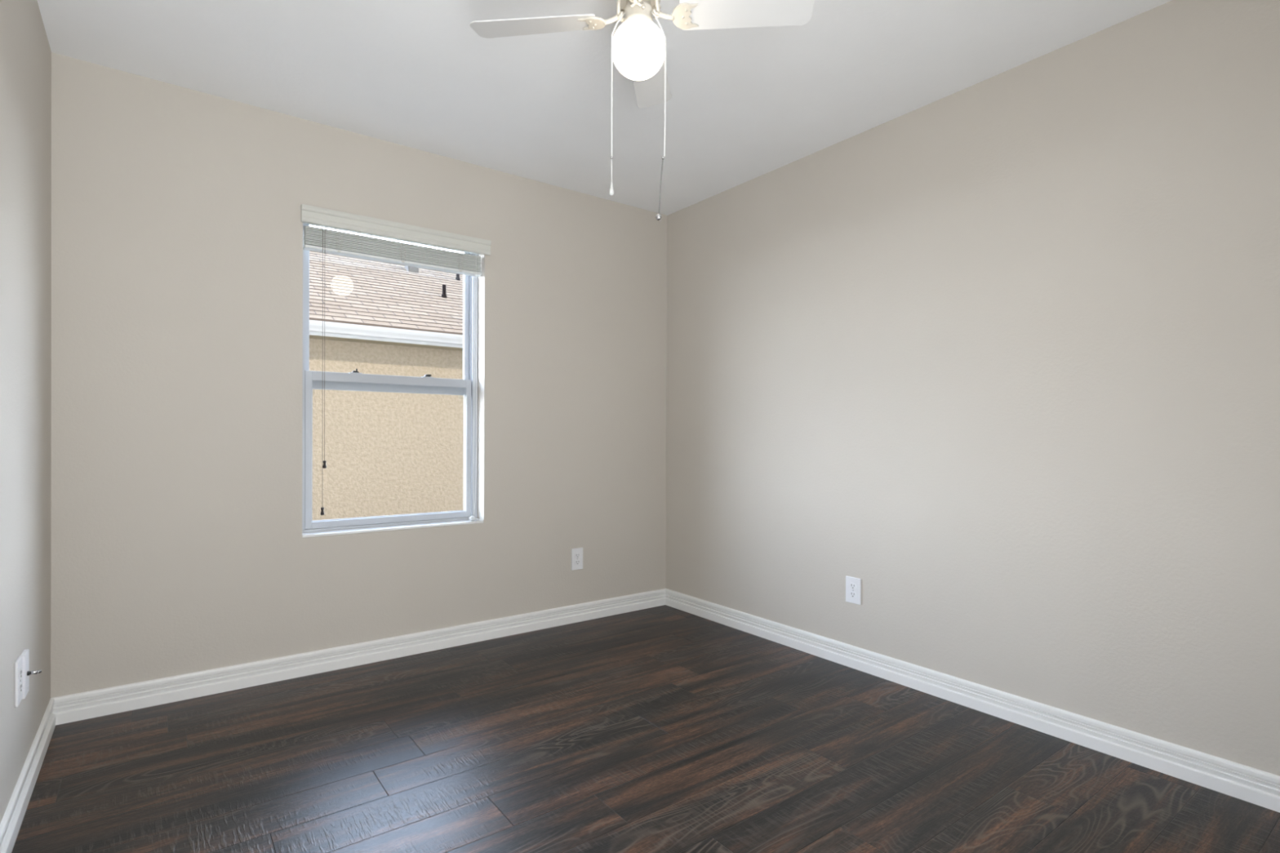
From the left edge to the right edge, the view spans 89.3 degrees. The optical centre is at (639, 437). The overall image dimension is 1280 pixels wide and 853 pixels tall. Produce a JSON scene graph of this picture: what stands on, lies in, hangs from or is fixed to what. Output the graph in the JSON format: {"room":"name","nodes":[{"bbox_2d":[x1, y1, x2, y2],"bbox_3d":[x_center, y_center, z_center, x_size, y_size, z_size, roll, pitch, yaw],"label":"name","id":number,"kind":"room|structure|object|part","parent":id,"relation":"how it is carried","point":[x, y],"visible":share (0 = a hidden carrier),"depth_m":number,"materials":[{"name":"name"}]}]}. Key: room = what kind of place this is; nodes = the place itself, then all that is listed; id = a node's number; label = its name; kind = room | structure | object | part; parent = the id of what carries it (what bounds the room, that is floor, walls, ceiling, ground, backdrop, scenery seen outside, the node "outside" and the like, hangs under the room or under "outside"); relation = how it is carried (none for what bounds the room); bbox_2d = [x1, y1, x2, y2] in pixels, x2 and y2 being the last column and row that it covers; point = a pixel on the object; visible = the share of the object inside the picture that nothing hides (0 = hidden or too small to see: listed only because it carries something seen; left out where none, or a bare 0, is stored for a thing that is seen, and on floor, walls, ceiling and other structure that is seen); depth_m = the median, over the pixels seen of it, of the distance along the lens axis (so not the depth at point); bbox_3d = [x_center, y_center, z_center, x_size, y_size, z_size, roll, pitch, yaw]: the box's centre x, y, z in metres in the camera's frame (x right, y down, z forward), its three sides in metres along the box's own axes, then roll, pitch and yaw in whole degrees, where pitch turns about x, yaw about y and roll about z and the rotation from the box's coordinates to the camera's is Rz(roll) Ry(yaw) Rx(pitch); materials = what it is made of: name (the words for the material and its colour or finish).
{"room":"empty bedroom","nodes":[
{"label":"empty bedroom","id":0,"kind":"room"},
{"bbox_2d":[0,0,51,823],"bbox_3d":[-1.198,-0.166,0.991,0.120,2.440,3.300,0,0,-37],"label":"wall","id":1,"kind":"structure","parent":0,"point":[25,53],"depth_m":1.86,"materials":[{"name":"paint"}]},
{"bbox_2d":[14,655,22,707],"bbox_3d":[-1.711,0.672,1.785,0.009,0.122,0.075,0,0,-37],"label":"wall outlet","id":2,"kind":"object","parent":1,"relation":"attached to","point":[19,663],"visible":1,"depth_m":1.77,"materials":[{"name":"plastic"}]},
{"bbox_2d":[19,681,22,693],"bbox_3d":[-1.709,0.691,1.787,0.002,0.026,0.034,0,0,-37],"label":"receptacle","id":3,"kind":"object","parent":2,"relation":"attached to","point":[20,682],"depth_m":1.78,"materials":[{"name":"plastic"}]},
{"bbox_2d":[19,667,22,679],"bbox_3d":[-1.709,0.652,1.787,0.002,0.026,0.034,0,0,-37],"label":"receptacle","id":4,"kind":"object","parent":2,"relation":"attached to","point":[20,668],"depth_m":1.78,"materials":[{"name":"plastic"}]},
{"bbox_2d":[0,697,55,852],"bbox_3d":[-1.149,1.005,1.036,0.015,0.099,3.300,0,0,-37],"label":"baseboard","id":5,"kind":"structure","parent":1,"relation":"attached to","point":[12,819],"depth_m":1.85,"materials":[{"name":"paint"}]},
{"bbox_2d":[20,648,41,699],"bbox_3d":[-1.743,0.675,1.856,0.043,0.122,0.075,0,0,-37],"label":"cable wall plate","id":6,"kind":"object","parent":1,"relation":"attached to","point":[26,673],"visible":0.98,"depth_m":1.84,"materials":[{"name":"plastic"}]},
{"bbox_3d":[-1.756,0.675,1.847,0.012,0.122,0.075,0,0,-37],"label":"plate","id":7,"kind":"part","parent":6,"relation":"part of","materials":[{"name":"plastic"}]},
{"bbox_2d":[50,52,666,697],"bbox_3d":[-1.045,-0.173,3.289,3.114,2.440,0.200,0,0,-37],"label":"wall","id":8,"kind":"structure","parent":0,"point":[178,547],"depth_m":2.75,"materials":[{"name":"paint"}]},
{"bbox_2d":[52,588,665,724],"bbox_3d":[-0.986,0.999,3.207,2.874,0.099,0.015,0,0,-37],"label":"baseboard","id":9,"kind":"structure","parent":8,"relation":"attached to","point":[84,705],"depth_m":2.88,"materials":[{"name":"paint"}]},
{"bbox_2d":[302,223,483,537],"bbox_3d":[-1.199,-0.283,3.168,0.843,1.452,0.189,0,0,-37],"label":"window","id":10,"kind":"structure","parent":8,"relation":"in","point":[354,380],"depth_m":3.17,"materials":[{"name":"plastic"}]},
{"bbox_3d":[-1.224,-0.610,3.198,0.781,0.778,0.026,0,0,-37],"label":"sash","id":11,"kind":"part","parent":10,"relation":"part of","materials":[{"name":"plastic"}]},
{"bbox_3d":[-1.208,0.059,3.175,0.785,0.719,0.025,0,0,-37],"label":"sash","id":12,"kind":"part","parent":10,"relation":"part of","materials":[{"name":"plastic"}]},
{"bbox_3d":[-1.202,0.437,3.170,0.841,0.012,0.189,0,0,-37],"label":"sill","id":13,"kind":"part","parent":10,"relation":"part of","materials":[{"name":"paint"}]},
{"bbox_2d":[301,204,491,520],"bbox_3d":[-1.147,-0.291,3.112,0.876,1.444,0.087,0,0,-37],"label":"window blind","id":14,"kind":"object","parent":10,"relation":"attached to","point":[322,240],"visible":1,"depth_m":3.06,"materials":[{"name":"plastic"}]},
{"bbox_3d":[-1.418,-0.309,2.893,0.003,1.256,0.002,0,0,-37],"label":"pull cord","id":15,"kind":"part","parent":14,"relation":"part of","materials":[{"name":"white fabric"}]},
{"bbox_3d":[-1.410,-0.413,2.897,0.003,1.047,0.002,0,0,-37],"label":"pull cord","id":16,"kind":"part","parent":14,"relation":"part of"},
{"bbox_3d":[-1.363,-0.886,2.933,0.025,0.099,0.007,0,0,-37],"label":"ladder cord","id":17,"kind":"part","parent":14,"relation":"part of","materials":[{"name":"fabric"}]},
{"bbox_3d":[-1.161,-0.843,3.118,0.823,0.012,0.054,0,0,-37],"label":"rail","id":18,"kind":"part","parent":14,"relation":"part of","materials":[{"name":"white plastic"}]},
{"bbox_3d":[-1.135,-0.886,3.104,0.025,0.099,0.007,0,0,-37],"label":"ladder cord","id":19,"kind":"part","parent":14,"relation":"part of","materials":[{"name":"fabric"}]},
{"bbox_3d":[-0.853,-0.226,3.326,0.007,1.223,0.017,0,0,-5],"label":"lift cord","id":20,"kind":"part","parent":14,"relation":"part of","materials":[{"name":"white fabric"}]},
{"bbox_3d":[-0.844,-0.270,3.330,0.011,1.335,0.020,0,0,-37],"label":"lift cord","id":21,"kind":"part","parent":14,"relation":"part of","materials":[{"name":"white fabric"}]},
{"bbox_2d":[571,547,582,570],"bbox_3d":[-0.356,0.692,3.678,0.074,0.122,0.009,0,0,-37],"label":"wall outlet","id":22,"kind":"object","parent":8,"relation":"attached to","point":[576,553],"visible":1,"depth_m":3.67,"materials":[{"name":"plastic"}]},
{"bbox_2d":[574,560,580,564],"bbox_3d":[-0.355,0.711,3.676,0.034,0.026,0.002,0,0,-37],"label":"receptacle","id":23,"kind":"object","parent":22,"relation":"attached to","point":[576,562],"depth_m":3.67,"materials":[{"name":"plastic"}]},
{"bbox_2d":[574,553,580,558],"bbox_3d":[-0.354,0.672,3.676,0.034,0.026,0.002,0,0,-37],"label":"receptacle","id":24,"kind":"object","parent":22,"relation":"attached to","point":[576,555],"depth_m":3.67,"materials":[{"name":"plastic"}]},
{"bbox_2d":[36,0,1172,215],"bbox_3d":[0.425,-1.430,1.321,3.114,0.100,5.100,0,0,-37],"label":"ceiling","id":25,"kind":"structure","parent":0,"point":[745,104],"depth_m":2.44,"materials":[{"name":"paint"}]},
{"bbox_2d":[469,0,814,220],"bbox_3d":[-0.005,-0.998,1.831,0.758,0.770,0.758,0,0,-37],"label":"ceiling fan","id":26,"kind":"object","parent":25,"relation":"hanging from","point":[638,46],"visible":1,"depth_m":1.81,"materials":[{"name":"metal"}]},
{"bbox_3d":[-0.302,-1.184,1.866,0.364,0.031,0.123,0,0,7],"label":"blade","id":27,"kind":"part","parent":26,"relation":"part of","materials":[{"name":"white wood"}]},
{"bbox_3d":[-0.080,-0.704,1.831,0.013,0.041,0.013,0,0,-37],"label":"teardrop pull","id":28,"kind":"part","parent":26,"relation":"part of","materials":[{"name":"white plastic"}]},
{"bbox_3d":[-0.069,-0.988,1.810,0.043,0.393,0.029,0,0,30],"label":"pull chain","id":29,"kind":"part","parent":26,"relation":"part of","materials":[{"name":"white metal"}]},
{"bbox_3d":[-0.004,-1.091,1.830,0.154,0.147,0.154,0,0,-37],"label":"glass globe","id":30,"kind":"part","parent":26,"relation":"part of","materials":[{"name":"white glass"}]},
{"bbox_3d":[0.032,-1.184,2.128,0.123,0.031,0.364,0,0,7],"label":"blade","id":31,"kind":"part","parent":26,"relation":"part of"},
{"bbox_3d":[0.056,-0.992,1.809,0.050,0.397,0.030,0,0,-27],"label":"pull chain","id":32,"kind":"part","parent":26,"relation":"part of","materials":[{"name":"white metal"}]},
{"bbox_3d":[0.053,-0.622,1.832,0.018,0.019,0.018,0,0,-37],"label":"round pull","id":33,"kind":"part","parent":26,"relation":"part of","materials":[{"name":"metal"}]},
{"bbox_3d":[0.060,-0.710,1.831,0.013,0.158,0.003,0,0,0],"label":"chain","id":34,"kind":"part","parent":26,"relation":"part of","materials":[{"name":"silver metal"}]},
{"bbox_3d":[0.294,-1.182,1.794,0.364,0.031,0.123,0,0,7],"label":"blade","id":35,"kind":"part","parent":26,"relation":"part of","materials":[{"name":"white wood"}]},
{"bbox_2d":[11,604,1279,852],"bbox_3d":[0.475,1.100,1.249,3.114,0.080,4.900,0,0,-37],"label":"floor","id":36,"kind":"structure","parent":0,"point":[660,729],"depth_m":2.07,"materials":[{"name":"brown wood"}]},
{"bbox_2d":[666,0,1279,775],"bbox_3d":[1.201,-0.162,2.781,0.120,2.440,3.300,0,0,-37],"label":"wall","id":37,"kind":"structure","parent":0,"point":[997,356],"depth_m":2.38,"materials":[{"name":"paint"}]},
{"bbox_2d":[845,575,861,604],"bbox_3d":[0.978,0.703,2.970,0.009,0.119,0.080,0,0,-37],"label":"wall outlet","id":38,"kind":"object","parent":37,"relation":"attached to","point":[853,585],"visible":1,"depth_m":2.97,"materials":[{"name":"plastic"}]},
{"bbox_2d":[849,591,856,597],"bbox_3d":[0.976,0.722,2.969,0.002,0.026,0.034,0,0,-37],"label":"receptacle","id":39,"kind":"object","parent":38,"relation":"attached to","point":[852,593],"depth_m":2.97,"materials":[{"name":"plastic"}]},
{"bbox_2d":[849,582,856,589],"bbox_3d":[0.976,0.683,2.968,0.002,0.026,0.034,0,0,-37],"label":"receptacle","id":40,"kind":"object","parent":38,"relation":"attached to","point":[852,585],"depth_m":2.97,"materials":[{"name":"plastic"}]},
{"bbox_2d":[665,588,1279,812],"bbox_3d":[1.142,1.009,2.745,0.015,0.099,3.300,0,0,-37],"label":"baseboard","id":41,"kind":"structure","parent":37,"relation":"attached to","point":[1255,786],"depth_m":2.37,"materials":[{"name":"paint"}]},
{"label":"outside","id":42,"kind":"structure","parent":0,"visible":0},
{"bbox_3d":[-5.676,1.294,13.568,30.000,0.100,21.800,0,0,-37],"label":"ground","id":43,"kind":"structure","parent":42,"visible":0},
{"bbox_2d":[309,250,463,520],"bbox_3d":[-4.717,-0.813,9.778,7.500,4.148,6.476,0,0,-37],"label":"neighboring house","id":44,"kind":"structure","parent":43,"relation":"on","point":[386,454],"depth_m":7.70,"materials":[{"name":"paint"}]},
{"bbox_2d":[404,265,418,273],"bbox_3d":[-3.521,-2.597,9.985,0.160,0.170,0.200,0,0,-37],"label":"roof vent","id":45,"kind":"object","parent":44,"relation":"attached to","point":[407,268],"depth_m":9.90,"materials":[{"name":"grey metal"}]}
]}

